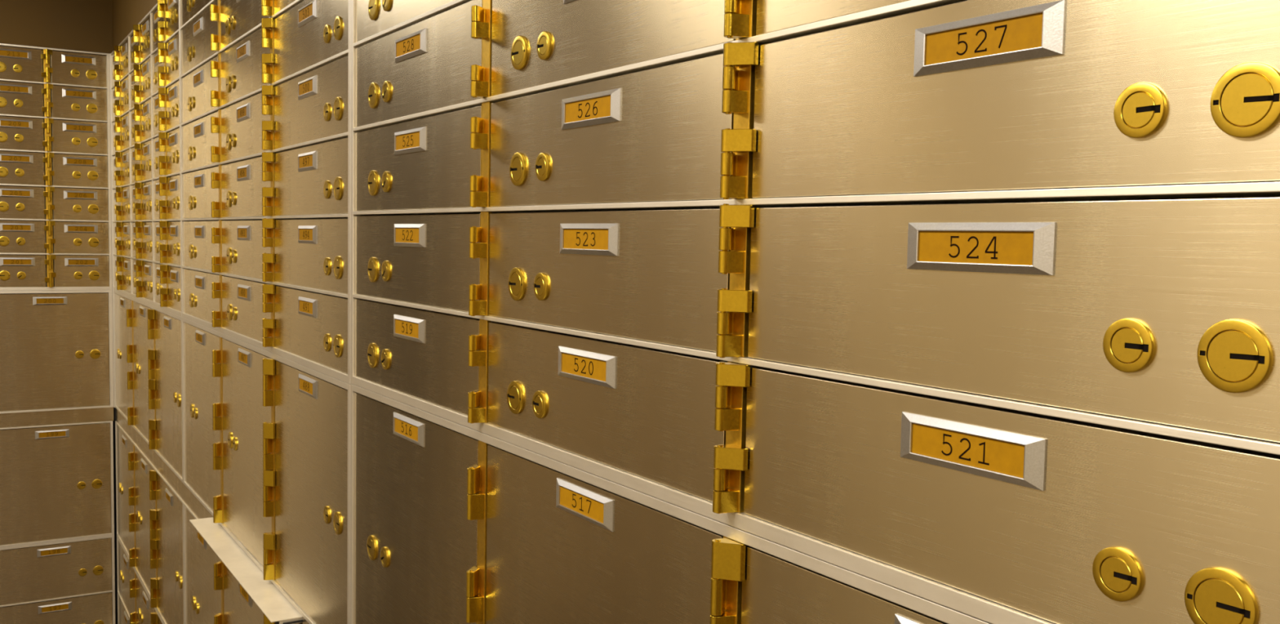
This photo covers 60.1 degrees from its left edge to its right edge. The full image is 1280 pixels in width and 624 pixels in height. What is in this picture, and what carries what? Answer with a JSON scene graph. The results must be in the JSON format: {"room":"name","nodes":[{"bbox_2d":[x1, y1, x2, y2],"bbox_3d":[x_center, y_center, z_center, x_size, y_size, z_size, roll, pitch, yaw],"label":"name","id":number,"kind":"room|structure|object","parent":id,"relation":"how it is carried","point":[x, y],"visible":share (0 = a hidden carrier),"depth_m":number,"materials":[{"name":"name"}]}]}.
{"room":"bank vault","nodes":[
{"label":"bank vault","id":0,"kind":"room"},
{"bbox_2d":[0,0,112,53],"bbox_3d":[-3.058,-1.167,3.716,2.304,0.386,0.246,-1,4,-32],"label":"wall","id":1,"kind":"structure","parent":0,"point":[86,25],"depth_m":4.13,"materials":[{"name":"brown paint"}]},
{"bbox_2d":[0,43,111,290],"bbox_3d":[-2.229,-0.534,4.165,0.423,0.903,0.090,-1,4,-32],"label":"upper cabinet","id":2,"kind":"object","parent":1,"relation":"attached to","point":[47,85],"visible":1,"depth_m":4.15,"materials":[{"name":"metal"}]},
{"bbox_2d":[0,45,42,82],"bbox_3d":[-2.315,-0.914,4.085,0.187,0.119,0.067,-1,4,-32],"label":"box","id":3,"kind":"object","parent":2,"relation":"in","point":[21,64],"visible":1,"depth_m":4.07,"materials":[{"name":"metal"}]},
{"bbox_2d":[0,80,43,116],"bbox_3d":[-2.317,-0.788,4.094,0.187,0.119,0.067,-1,4,-32],"label":"box","id":4,"kind":"object","parent":2,"relation":"in","point":[15,98],"visible":1,"depth_m":4.08,"materials":[{"name":"metal"}]},
{"bbox_2d":[0,151,44,185],"bbox_3d":[-2.322,-0.534,4.111,0.187,0.119,0.067,-1,4,-32],"label":"box","id":5,"kind":"object","parent":2,"relation":"in","point":[15,167],"visible":1,"depth_m":4.10,"materials":[{"name":"metal"}]},
{"bbox_2d":[0,115,44,151],"bbox_3d":[-2.320,-0.661,4.102,0.187,0.119,0.067,-1,4,-32],"label":"box","id":6,"kind":"object","parent":2,"relation":"in","point":[15,132],"visible":1,"depth_m":4.09,"materials":[{"name":"metal"}]},
{"bbox_2d":[0,185,44,218],"bbox_3d":[-2.325,-0.407,4.119,0.187,0.119,0.067,-1,4,-32],"label":"box","id":7,"kind":"object","parent":2,"relation":"in","point":[15,202],"visible":1,"depth_m":4.10,"materials":[{"name":"metal"}]},
{"bbox_2d":[0,254,45,287],"bbox_3d":[-2.329,-0.154,4.136,0.187,0.119,0.067,-1,4,-32],"label":"box","id":8,"kind":"object","parent":2,"relation":"in","point":[15,270],"visible":1,"depth_m":4.12,"materials":[{"name":"metal"}]},
{"bbox_2d":[0,220,45,253],"bbox_3d":[-2.327,-0.281,4.128,0.187,0.119,0.067,-1,4,-32],"label":"box","id":9,"kind":"object","parent":2,"relation":"in","point":[15,236],"visible":1,"depth_m":4.11,"materials":[{"name":"metal"}]},
{"bbox_2d":[50,50,106,87],"bbox_3d":[-2.131,-0.918,4.199,0.187,0.119,0.067,-1,4,-32],"label":"box","id":10,"kind":"object","parent":2,"relation":"in","point":[68,68],"visible":1,"depth_m":4.17,"materials":[{"name":"metal"}]},
{"bbox_2d":[51,84,106,120],"bbox_3d":[-2.134,-0.792,4.208,0.187,0.119,0.067,-1,4,-32],"label":"box","id":11,"kind":"object","parent":2,"relation":"in","point":[68,102],"visible":0.99,"depth_m":4.18,"materials":[{"name":"metal"}]},
{"bbox_2d":[52,119,107,154],"bbox_3d":[-2.136,-0.665,4.216,0.187,0.119,0.067,-1,4,-32],"label":"box","id":12,"kind":"object","parent":2,"relation":"in","point":[71,136],"visible":1,"depth_m":4.19,"materials":[{"name":"metal"}]},
{"bbox_2d":[52,153,107,187],"bbox_3d":[-2.139,-0.538,4.224,0.187,0.119,0.067,-1,4,-32],"label":"box","id":13,"kind":"object","parent":2,"relation":"in","point":[70,170],"visible":1,"depth_m":4.20,"materials":[{"name":"metal"}]},
{"bbox_2d":[53,187,108,220],"bbox_3d":[-2.141,-0.411,4.233,0.187,0.119,0.067,-1,4,-32],"label":"box","id":14,"kind":"object","parent":2,"relation":"in","point":[70,203],"visible":1,"depth_m":4.21,"materials":[{"name":"metal"}]},
{"bbox_2d":[53,221,108,253],"bbox_3d":[-2.143,-0.285,4.241,0.187,0.119,0.067,-1,4,-32],"label":"box","id":15,"kind":"object","parent":2,"relation":"in","point":[70,237],"visible":1,"depth_m":4.21,"materials":[{"name":"metal"}]},
{"bbox_2d":[53,254,109,286],"bbox_3d":[-2.146,-0.158,4.250,0.187,0.119,0.067,-1,4,-32],"label":"box","id":16,"kind":"object","parent":2,"relation":"in","point":[70,270],"visible":1,"depth_m":4.22,"materials":[{"name":"metal"}]},
{"bbox_2d":[109,53,115,407],"bbox_3d":[-1.996,-0.318,4.434,0.247,1.362,0.239,-1,4,-32],"label":"trim","id":17,"kind":"structure","parent":1,"relation":"attached to","point":[109,53],"depth_m":4.27,"materials":[{"name":"metal"}]},
{"bbox_2d":[111,0,157,50],"bbox_3d":[-0.106,-0.961,1.429,0.296,0.382,7.260,-1,4,-32],"label":"wall","id":18,"kind":"structure","parent":0,"point":[125,13],"depth_m":3.89,"materials":[{"name":"brown paint"}]},
{"bbox_2d":[111,35,131,296],"bbox_3d":[-1.874,-0.520,4.057,0.090,0.903,0.500,-1,4,-32],"label":"upper cabinet","id":19,"kind":"object","parent":18,"relation":"attached to","point":[117,51],"visible":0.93,"depth_m":4.04,"materials":[{"name":"metal"}]},
{"bbox_2d":[120,75,128,114],"bbox_3d":[-1.799,-0.767,3.933,0.067,0.119,0.228,-1,4,-32],"label":"box","id":20,"kind":"object","parent":19,"relation":"in","point":[124,83],"visible":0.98,"depth_m":3.92,"materials":[{"name":"metal"}]},
{"bbox_2d":[121,149,129,185],"bbox_3d":[-1.804,-0.514,3.950,0.067,0.119,0.228,-1,4,-32],"label":"box","id":21,"kind":"object","parent":19,"relation":"in","point":[125,155],"visible":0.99,"depth_m":3.93,"materials":[{"name":"metal"}]},
{"bbox_2d":[122,222,130,256],"bbox_3d":[-1.808,-0.260,3.967,0.067,0.119,0.228,-1,4,-32],"label":"box","id":22,"kind":"object","parent":19,"relation":"in","point":[126,226],"visible":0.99,"depth_m":3.95,"materials":[{"name":"metal"}]},
{"bbox_2d":[128,10,153,305],"bbox_3d":[-1.611,-0.487,3.633,0.090,0.903,0.500,-1,4,-32],"label":"upper cabinet","id":23,"kind":"object","parent":18,"relation":"attached to","point":[135,31],"visible":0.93,"depth_m":3.61,"materials":[{"name":"metal"}]},
{"bbox_2d":[140,15,150,62],"bbox_3d":[-1.533,-0.861,3.501,0.067,0.119,0.228,-1,4,-32],"label":"box","id":24,"kind":"object","parent":23,"relation":"in","point":[145,25],"visible":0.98,"depth_m":3.48,"materials":[{"name":"metal"}]},
{"bbox_2d":[140,57,151,101],"bbox_3d":[-1.535,-0.734,3.509,0.067,0.119,0.228,-1,4,-32],"label":"box","id":25,"kind":"object","parent":23,"relation":"in","point":[145,70],"visible":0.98,"depth_m":3.49,"materials":[{"name":"metal"}]},
{"bbox_2d":[141,98,151,141],"bbox_3d":[-1.538,-0.607,3.518,0.067,0.119,0.228,-1,4,-32],"label":"box","id":26,"kind":"object","parent":23,"relation":"in","point":[146,106],"visible":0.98,"depth_m":3.50,"materials":[{"name":"metal"}]},
{"bbox_2d":[141,140,151,180],"bbox_3d":[-1.540,-0.480,3.526,0.067,0.119,0.228,-1,4,-32],"label":"box","id":27,"kind":"object","parent":23,"relation":"in","point":[145,147],"visible":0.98,"depth_m":3.50,"materials":[{"name":"metal"}]},
{"bbox_2d":[142,181,151,219],"bbox_3d":[-1.542,-0.354,3.534,0.067,0.119,0.228,-1,4,-32],"label":"box","id":28,"kind":"object","parent":23,"relation":"in","point":[147,186],"visible":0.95,"depth_m":3.52,"materials":[{"name":"metal"}]},
{"bbox_2d":[142,222,152,260],"bbox_3d":[-1.545,-0.227,3.543,0.067,0.119,0.228,-1,4,-32],"label":"box","id":29,"kind":"object","parent":23,"relation":"in","point":[147,226],"visible":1,"depth_m":3.52,"materials":[{"name":"metal"}]},
{"bbox_2d":[142,261,152,300],"bbox_3d":[-1.547,-0.100,3.551,0.067,0.119,0.228,-1,4,-32],"label":"box","id":30,"kind":"object","parent":23,"relation":"in","point":[147,265],"visible":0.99,"depth_m":3.53,"materials":[{"name":"metal"}]},
{"bbox_2d":[150,0,182,316],"bbox_3d":[-1.347,-0.454,3.209,0.090,0.903,0.500,-1,4,-32],"label":"upper cabinet","id":31,"kind":"object","parent":18,"relation":"attached to","point":[161,5],"visible":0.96,"depth_m":3.19,"materials":[{"name":"metal"}]},
{"bbox_2d":[152,93,164,136],"bbox_3d":[-1.410,-0.591,3.312,0.067,0.119,0.228,-1,4,-32],"label":"box","id":32,"kind":"object","parent":31,"relation":"in","point":[156,108],"visible":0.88,"depth_m":3.33,"materials":[{"name":"metal"}]},
{"bbox_2d":[165,32,178,84],"bbox_3d":[-1.272,-0.701,3.085,0.067,0.119,0.228,-1,4,-32],"label":"box","id":33,"kind":"object","parent":31,"relation":"in","point":[172,46],"visible":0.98,"depth_m":3.07,"materials":[{"name":"metal"}]},
{"bbox_2d":[165,0,178,39],"bbox_3d":[-1.269,-0.828,3.077,0.067,0.119,0.228,-1,4,-32],"label":"box","id":34,"kind":"object","parent":31,"relation":"in","point":[171,6],"visible":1,"depth_m":3.06,"materials":[{"name":"metal"}]},
{"bbox_2d":[166,80,179,129],"bbox_3d":[-1.274,-0.574,3.094,0.067,0.119,0.228,-1,4,-32],"label":"box","id":35,"kind":"object","parent":31,"relation":"in","point":[173,91],"visible":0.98,"depth_m":3.07,"materials":[{"name":"metal"}]},
{"bbox_2d":[166,128,179,174],"bbox_3d":[-1.277,-0.448,3.102,0.067,0.119,0.228,-1,4,-32],"label":"box","id":36,"kind":"object","parent":31,"relation":"in","point":[173,136],"visible":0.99,"depth_m":3.08,"materials":[{"name":"metal"}]},
{"bbox_2d":[167,174,180,218],"bbox_3d":[-1.279,-0.321,3.110,0.067,0.119,0.228,-1,4,-32],"label":"box","id":37,"kind":"object","parent":31,"relation":"in","point":[173,182],"visible":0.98,"depth_m":3.09,"materials":[{"name":"metal"}]},
{"bbox_2d":[167,221,180,265],"bbox_3d":[-1.282,-0.194,3.119,0.067,0.119,0.228,-1,4,-32],"label":"box","id":38,"kind":"object","parent":31,"relation":"in","point":[173,227],"visible":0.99,"depth_m":3.10,"materials":[{"name":"metal"}]},
{"bbox_2d":[168,265,181,311],"bbox_3d":[-1.284,-0.067,3.127,0.067,0.119,0.228,-1,4,-32],"label":"box","id":39,"kind":"object","parent":31,"relation":"in","point":[174,272],"visible":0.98,"depth_m":3.11,"materials":[{"name":"metal"}]},
{"bbox_2d":[178,0,351,383],"bbox_3d":[-0.818,-0.387,2.358,0.090,0.903,1.503,-1,4,-32],"label":"upper cabinet","id":40,"kind":"object","parent":18,"relation":"attached to","point":[268,344],"visible":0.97,"depth_m":2.14,"materials":[{"name":"metal"}]},
{"bbox_2d":[181,0,211,26],"bbox_3d":[-1.071,-0.803,2.758,0.067,0.119,0.476,-1,4,-32],"label":"box","id":41,"kind":"object","parent":40,"relation":"in","point":[189,8],"visible":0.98,"depth_m":2.83,"materials":[{"name":"metal"}]},
{"bbox_2d":[181,0,217,74],"bbox_3d":[-1.074,-0.676,2.766,0.067,0.119,0.476,-1,4,-32],"label":"box","id":42,"kind":"object","parent":40,"relation":"in","point":[195,37],"visible":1,"depth_m":2.75,"materials":[{"name":"metal"}]},
{"bbox_2d":[182,55,217,123],"bbox_3d":[-1.076,-0.549,2.775,0.067,0.119,0.476,-1,4,-32],"label":"box","id":43,"kind":"object","parent":40,"relation":"in","point":[197,86],"visible":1,"depth_m":2.76,"materials":[{"name":"metal"}]},
{"bbox_2d":[182,111,218,170],"bbox_3d":[-1.079,-0.423,2.783,0.067,0.119,0.476,-1,4,-32],"label":"box","id":44,"kind":"object","parent":40,"relation":"in","point":[197,139],"visible":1,"depth_m":2.77,"materials":[{"name":"metal"}]},
{"bbox_2d":[182,220,218,270],"bbox_3d":[-1.083,-0.169,2.800,0.067,0.119,0.476,-1,4,-32],"label":"box","id":45,"kind":"object","parent":40,"relation":"in","point":[198,249],"visible":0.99,"depth_m":2.79,"materials":[{"name":"metal"}]},
{"bbox_2d":[182,165,219,218],"bbox_3d":[-1.081,-0.296,2.792,0.067,0.119,0.476,-1,4,-32],"label":"box","id":46,"kind":"object","parent":40,"relation":"in","point":[198,194],"visible":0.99,"depth_m":2.78,"materials":[{"name":"metal"}]},
{"bbox_2d":[183,268,219,323],"bbox_3d":[-1.086,-0.043,2.808,0.067,0.119,0.476,-1,4,-32],"label":"box","id":47,"kind":"object","parent":40,"relation":"in","point":[198,301],"visible":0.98,"depth_m":2.79,"materials":[{"name":"metal"}]},
{"bbox_2d":[220,0,269,48],"bbox_3d":[-0.811,-0.643,2.344,0.067,0.119,0.467,-1,4,-32],"label":"box","id":48,"kind":"object","parent":40,"relation":"in","point":[237,17],"visible":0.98,"depth_m":2.38,"materials":[{"name":"metal"}]},
{"bbox_2d":[220,27,270,105],"bbox_3d":[-0.813,-0.516,2.352,0.067,0.119,0.467,-1,4,-32],"label":"box","id":49,"kind":"object","parent":40,"relation":"in","point":[241,73],"visible":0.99,"depth_m":2.34,"materials":[{"name":"metal"}]},
{"bbox_2d":[221,92,270,161],"bbox_3d":[-0.816,-0.390,2.360,0.067,0.119,0.467,-1,4,-32],"label":"box","id":50,"kind":"object","parent":40,"relation":"in","point":[242,121],"visible":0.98,"depth_m":2.35,"materials":[{"name":"metal"}]},
{"bbox_2d":[221,156,271,217],"bbox_3d":[-0.818,-0.263,2.369,0.067,0.119,0.467,-1,4,-32],"label":"box","id":51,"kind":"object","parent":40,"relation":"in","point":[242,182],"visible":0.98,"depth_m":2.36,"materials":[{"name":"metal"}]},
{"bbox_2d":[221,220,271,279],"bbox_3d":[-0.821,-0.136,2.377,0.067,0.119,0.467,-1,4,-32],"label":"box","id":52,"kind":"object","parent":40,"relation":"in","point":[242,249],"visible":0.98,"depth_m":2.37,"materials":[{"name":"metal"}]},
{"bbox_2d":[222,275,271,342],"bbox_3d":[-0.823,-0.009,2.385,0.067,0.119,0.467,-1,4,-32],"label":"box","id":53,"kind":"object","parent":40,"relation":"in","point":[242,313],"visible":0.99,"depth_m":2.37,"materials":[{"name":"metal"}]},
{"bbox_2d":[274,137,347,215],"bbox_3d":[-0.554,-0.230,1.944,0.067,0.119,0.476,-1,4,-32],"label":"box","id":54,"kind":"object","parent":40,"relation":"in","point":[311,180],"visible":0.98,"depth_m":1.90,"materials":[{"name":"metal"}]},
{"bbox_2d":[274,218,347,293],"bbox_3d":[-0.557,-0.103,1.953,0.067,0.119,0.476,-1,4,-32],"label":"box","id":55,"kind":"object","parent":40,"relation":"in","point":[313,253],"visible":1,"depth_m":1.91,"materials":[{"name":"metal"}]},
{"bbox_2d":[274,54,348,149],"bbox_3d":[-0.552,-0.356,1.936,0.067,0.119,0.476,-1,4,-32],"label":"box","id":56,"kind":"object","parent":40,"relation":"in","point":[311,105],"visible":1,"depth_m":1.89,"materials":[{"name":"metal"}]},
{"bbox_2d":[275,285,347,373],"bbox_3d":[-0.559,0.024,1.961,0.067,0.119,0.476,-1,4,-32],"label":"box","id":57,"kind":"object","parent":40,"relation":"in","point":[313,326],"visible":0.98,"depth_m":1.92,"materials":[{"name":"metal"}]},
{"bbox_2d":[274,0,348,81],"bbox_3d":[-0.550,-0.483,1.927,0.067,0.119,0.476,-1,4,-32],"label":"box","id":58,"kind":"object","parent":40,"relation":"in","point":[312,32],"visible":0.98,"depth_m":1.90,"materials":[{"name":"metal"}]},
{"bbox_2d":[350,0,1279,623],"bbox_3d":[-0.027,-0.294,1.105,0.090,0.909,1.465,-1,4,-33],"label":"upper cabinet","id":59,"kind":"object","parent":18,"relation":"attached to","point":[740,55],"visible":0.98,"depth_m":0.89,"materials":[{"name":"metal"}]},
{"bbox_2d":[355,0,453,42],"bbox_3d":[-0.285,-0.456,1.509,0.067,0.120,0.461,-1,4,-33],"label":"box","id":60,"kind":"object","parent":59,"relation":"in","point":[373,17],"visible":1,"depth_m":1.58,"materials":[{"name":"metal"}]},
{"bbox_2d":[355,298,479,415],"bbox_3d":[-0.295,0.054,1.542,0.067,0.120,0.461,-1,4,-33],"label":"box","id":61,"kind":"object","parent":59,"relation":"in","point":[420,353],"visible":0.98,"depth_m":1.50,"materials":[{"name":"metal"}]},
{"bbox_2d":[355,213,480,311],"bbox_3d":[-0.292,-0.073,1.534,0.067,0.120,0.461,-1,4,-33],"label":"box","id":62,"kind":"object","parent":59,"relation":"in","point":[424,260],"visible":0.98,"depth_m":1.49,"materials":[{"name":"metal"}]},
{"bbox_2d":[355,105,481,211],"bbox_3d":[-0.290,-0.201,1.526,0.067,0.120,0.461,-1,4,-33],"label":"box","id":63,"kind":"object","parent":59,"relation":"in","point":[429,162],"visible":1,"depth_m":1.48,"materials":[{"name":"metal"}]},
{"bbox_2d":[355,0,482,127],"bbox_3d":[-0.287,-0.329,1.517,0.067,0.120,0.461,-1,4,-33],"label":"box","id":64,"kind":"object","parent":59,"relation":"in","point":[424,65],"visible":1,"depth_m":1.47,"materials":[{"name":"metal"}]},
{"bbox_2d":[488,321,727,502],"bbox_3d":[-0.031,0.086,1.132,0.067,0.120,0.463,-1,4,-33],"label":"box","id":65,"kind":"object","parent":59,"relation":"in","point":[649,413],"visible":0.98,"depth_m":1.07,"materials":[{"name":"metal"}]},
{"bbox_2d":[488,208,730,351],"bbox_3d":[-0.028,-0.041,1.123,0.067,0.120,0.463,-1,4,-33],"label":"box","id":66,"kind":"object","parent":59,"relation":"in","point":[650,275],"visible":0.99,"depth_m":1.06,"materials":[{"name":"metal"}]},
{"bbox_2d":[489,53,733,206],"bbox_3d":[-0.026,-0.169,1.115,0.067,0.120,0.463,-1,4,-33],"label":"box","id":67,"kind":"object","parent":59,"relation":"in","point":[651,135],"visible":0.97,"depth_m":1.05,"materials":[{"name":"metal"}]},
{"bbox_2d":[491,0,735,96],"bbox_3d":[-0.024,-0.296,1.107,0.067,0.120,0.463,-1,4,-33],"label":"box","id":68,"kind":"object","parent":59,"relation":"in","point":[535,42],"visible":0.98,"depth_m":1.10,"materials":[{"name":"metal"}]},
{"bbox_2d":[755,0,910,35],"bbox_3d":[0.241,-0.264,0.696,0.067,0.120,0.458,-1,5,-33],"label":"box","id":69,"kind":"object","parent":59,"relation":"in","point":[772,15],"visible":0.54,"depth_m":0.83,"materials":[{"name":"metal"}]},
{"bbox_2d":[743,366,1279,623],"bbox_3d":[0.233,0.119,0.721,0.067,0.120,0.458,-1,5,-33],"label":"box","id":70,"kind":"object","parent":59,"relation":"in","point":[1058,520],"visible":1,"depth_m":0.67,"materials":[{"name":"metal"}]},
{"bbox_2d":[747,196,1279,442],"bbox_3d":[0.236,-0.009,0.713,0.067,0.120,0.458,-1,5,-33],"label":"box","id":71,"kind":"object","parent":59,"relation":"in","point":[1162,311],"visible":1,"depth_m":0.65,"materials":[{"name":"metal"}]},
{"bbox_2d":[751,0,1279,198],"bbox_3d":[0.238,-0.136,0.704,0.067,0.120,0.458,-1,5,-33],"label":"box","id":72,"kind":"object","parent":59,"relation":"in","point":[969,95],"visible":1,"depth_m":0.66,"materials":[{"name":"metal"}]},
{"bbox_3d":[-1.105,1.944,1.004,2.850,0.100,7.410,-1,4,-32],"label":"floor","id":73,"kind":"structure","parent":0,"visible":0},
{"bbox_2d":[0,534,115,623],"bbox_3d":[-2.264,1.103,4.270,0.426,0.451,0.090,-1,4,-32],"label":"base cabinet","id":74,"kind":"object","parent":73,"relation":"on","point":[112,537],"visible":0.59,"depth_m":4.30,"materials":[{"name":"metal"}]},
{"bbox_2d":[0,537,111,605],"bbox_3d":[-2.255,0.993,4.272,0.384,0.209,0.067,-1,4,-32],"label":"box","id":75,"kind":"object","parent":74,"relation":"in","point":[33,573],"visible":1,"depth_m":4.24,"materials":[{"name":"metal"}]},
{"bbox_2d":[0,591,112,623],"bbox_3d":[-2.259,1.213,4.286,0.384,0.214,0.067,-1,4,-32],"label":"box","id":76,"kind":"object","parent":74,"relation":"in","point":[97,608],"visible":1,"depth_m":4.27,"materials":[{"name":"metal"}]},
{"bbox_2d":[0,407,114,547],"bbox_3d":[-2.253,0.626,4.240,0.430,0.505,0.090,-1,4,-32],"label":"base cabinet","id":77,"kind":"object","parent":74,"relation":"on","point":[112,533],"depth_m":4.23,"materials":[{"name":"metal"}]},
{"bbox_2d":[0,422,111,545],"bbox_3d":[-2.248,0.651,4.249,0.384,0.435,0.067,-1,4,-32],"label":"box","id":78,"kind":"object","parent":77,"relation":"in","point":[55,481],"visible":1,"depth_m":4.22,"materials":[{"name":"metal"}]},
{"bbox_2d":[0,289,113,413],"bbox_3d":[-2.244,0.145,4.208,0.430,0.457,0.090,-1,4,-32],"label":"base cabinet","id":79,"kind":"object","parent":77,"relation":"on","point":[51,291],"visible":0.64,"depth_m":4.27,"materials":[{"name":"metal"}]},
{"bbox_2d":[0,293,109,411],"bbox_3d":[-2.239,0.147,4.216,0.384,0.436,0.067,-1,4,-32],"label":"box","id":80,"kind":"object","parent":79,"relation":"in","point":[55,351],"visible":1,"depth_m":4.19,"materials":[{"name":"metal"}]},
{"bbox_2d":[112,407,117,623],"bbox_3d":[-2.020,1.001,4.523,0.243,1.280,0.239,-1,4,-32],"label":"trim","id":81,"kind":"structure","parent":73,"relation":"on","point":[114,408],"depth_m":4.37,"materials":[{"name":"silver metal"}]},
{"bbox_2d":[116,535,163,623],"bbox_3d":[-1.641,1.150,3.741,0.090,0.451,1.503,-1,4,-32],"label":"base cabinet","id":82,"kind":"object","parent":73,"relation":"on","point":[154,616],"visible":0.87,"depth_m":3.92,"materials":[{"name":"metal"}]},
{"bbox_2d":[117,539,134,614],"bbox_3d":[-1.900,1.008,4.159,0.067,0.211,0.476,-1,4,-32],"label":"box","id":83,"kind":"object","parent":82,"relation":"in","point":[126,573],"visible":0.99,"depth_m":4.16,"materials":[{"name":"metal"}]},
{"bbox_2d":[136,574,155,623],"bbox_3d":[-1.637,1.042,3.736,0.067,0.211,0.467,-1,4,-32],"label":"box","id":84,"kind":"object","parent":82,"relation":"in","point":[144,610],"visible":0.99,"depth_m":3.79,"materials":[{"name":"metal"}]},
{"bbox_2d":[115,408,184,623],"bbox_3d":[-1.632,0.673,3.709,0.089,0.505,1.503,-1,4,-32],"label":"base cabinet","id":85,"kind":"object","parent":82,"relation":"on","point":[153,594],"depth_m":3.49,"materials":[{"name":"metal"}]},
{"bbox_2d":[116,424,134,552],"bbox_3d":[-1.893,0.666,4.136,0.067,0.435,0.476,-1,4,-32],"label":"box","id":86,"kind":"object","parent":85,"relation":"in","point":[125,477],"visible":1,"depth_m":4.14,"materials":[{"name":"metal"}]},
{"bbox_2d":[134,445,155,592],"bbox_3d":[-1.630,0.699,3.713,0.067,0.435,0.467,-1,4,-32],"label":"box","id":87,"kind":"object","parent":85,"relation":"in","point":[142,467],"visible":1,"depth_m":3.73,"materials":[{"name":"metal"}]},
{"bbox_2d":[113,289,182,482],"bbox_3d":[-1.623,0.192,3.677,0.090,0.457,1.503,-1,4,-32],"label":"base cabinet","id":88,"kind":"object","parent":85,"relation":"on","point":[152,442],"visible":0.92,"depth_m":3.45,"materials":[{"name":"metal"}]},
{"bbox_2d":[115,293,133,417],"bbox_3d":[-1.884,0.161,4.103,0.067,0.436,0.476,-1,4,-32],"label":"box","id":89,"kind":"object","parent":88,"relation":"in","point":[123,334],"visible":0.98,"depth_m":4.11,"materials":[{"name":"metal"}]},
{"bbox_2d":[133,301,154,439],"bbox_3d":[-1.621,0.194,3.680,0.067,0.436,0.467,-1,4,-32],"label":"box","id":90,"kind":"object","parent":88,"relation":"in","point":[141,344],"visible":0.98,"depth_m":3.70,"materials":[{"name":"metal"}]},
{"bbox_2d":[155,310,182,476],"bbox_3d":[-1.357,0.227,3.256,0.067,0.436,0.476,-1,4,-32],"label":"box","id":91,"kind":"object","parent":88,"relation":"in","point":[167,328],"visible":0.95,"depth_m":3.23,"materials":[{"name":"metal"}]},
{"bbox_2d":[156,472,183,623],"bbox_3d":[-1.367,0.732,3.289,0.067,0.435,0.476,-1,4,-32],"label":"box","id":92,"kind":"object","parent":85,"relation":"in","point":[169,507],"visible":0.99,"depth_m":3.28,"materials":[{"name":"metal"}]},
{"bbox_3d":[-0.058,1.346,1.214,0.090,0.451,1.465,-1,4,-33],"label":"cabinet","id":93,"kind":"object","parent":73,"relation":"on","visible":0},
{"bbox_3d":[-0.049,0.895,1.184,0.090,0.452,1.465,-1,4,-33],"label":"cabinet","id":94,"kind":"object","parent":93,"relation":"on","visible":0},
{"bbox_3d":[-0.037,0.643,1.172,0.069,0.053,1.465,-1,4,-33],"label":"shelf rail","id":95,"kind":"object","parent":94,"relation":"on","visible":0},
{"bbox_2d":[350,383,991,623],"bbox_3d":[-0.040,0.388,1.150,0.090,0.457,1.465,-1,4,-33],"label":"base cabinet","id":96,"kind":"object","parent":95,"relation":"on","point":[728,552],"visible":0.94,"depth_m":0.98,"materials":[{"name":"metal"}]},
{"bbox_2d":[354,392,478,623],"bbox_3d":[-0.301,0.358,1.562,0.067,0.436,0.461,-1,4,-33],"label":"box","id":97,"kind":"object","parent":96,"relation":"in","point":[415,543],"visible":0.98,"depth_m":1.54,"materials":[{"name":"metal"}]},
{"bbox_2d":[485,444,723,623],"bbox_3d":[-0.037,0.390,1.152,0.067,0.436,0.463,-1,4,-33],"label":"box","id":98,"kind":"object","parent":96,"relation":"in","point":[562,548],"visible":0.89,"depth_m":1.13,"materials":[{"name":"metal"}]},
{"bbox_2d":[741,544,947,623],"bbox_3d":[0.228,0.422,0.741,0.067,0.436,0.458,-1,5,-33],"label":"box","id":99,"kind":"object","parent":96,"relation":"in","point":[775,589],"visible":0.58,"depth_m":0.84,"materials":[{"name":"metal"}]},
{"bbox_3d":[-0.850,1.250,2.466,0.090,0.451,1.503,-1,4,-32],"label":"cabinet","id":100,"kind":"object","parent":73,"relation":"on","visible":0},
{"bbox_2d":[183,484,308,623],"bbox_3d":[-0.840,0.772,2.435,0.089,0.505,1.503,-1,4,-32],"label":"base cabinet","id":101,"kind":"object","parent":100,"relation":"on","point":[219,566],"depth_m":2.83,"materials":[{"name":"metal"}]},
{"bbox_2d":[185,506,221,623],"bbox_3d":[-1.101,0.765,2.862,0.067,0.435,0.476,-1,4,-32],"label":"box","id":102,"kind":"object","parent":101,"relation":"in","point":[203,602],"visible":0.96,"depth_m":2.87,"materials":[{"name":"metal"}]},
{"bbox_2d":[223,564,263,623],"bbox_3d":[-0.838,0.798,2.439,0.067,0.435,0.467,-1,4,-32],"label":"box","id":103,"kind":"object","parent":101,"relation":"in","point":[239,607],"visible":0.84,"depth_m":2.49,"materials":[{"name":"metal"}]},
{"bbox_2d":[189,516,302,623],"bbox_3d":[-0.824,0.534,2.364,0.124,0.014,0.813,-1,4,-32],"label":"shelf","id":104,"kind":"object","parent":101,"relation":"attached to","point":[274,605],"visible":0.44,"depth_m":2.26,"materials":[{"name":"metal"}]},
{"bbox_2d":[182,317,350,623],"bbox_3d":[-0.831,0.291,2.403,0.090,0.457,1.503,-1,4,-32],"label":"base cabinet","id":105,"kind":"object","parent":101,"relation":"on","point":[268,364],"visible":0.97,"depth_m":2.18,"materials":[{"name":"metal"}]},
{"bbox_2d":[183,322,220,511],"bbox_3d":[-1.092,0.261,2.828,0.067,0.436,0.476,-1,4,-32],"label":"box","id":106,"kind":"object","parent":105,"relation":"in","point":[202,389],"visible":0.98,"depth_m":2.82,"materials":[{"name":"metal"}]},
{"bbox_2d":[222,337,271,566],"bbox_3d":[-0.829,0.294,2.405,0.067,0.436,0.467,-1,4,-32],"label":"box","id":107,"kind":"object","parent":105,"relation":"in","point":[244,413],"visible":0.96,"depth_m":2.40,"materials":[{"name":"metal"}]},
{"bbox_2d":[275,360,347,623],"bbox_3d":[-0.565,0.327,1.981,0.067,0.436,0.476,-1,4,-32],"label":"box","id":108,"kind":"object","parent":105,"relation":"in","point":[311,411],"visible":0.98,"depth_m":1.95,"materials":[{"name":"metal"}]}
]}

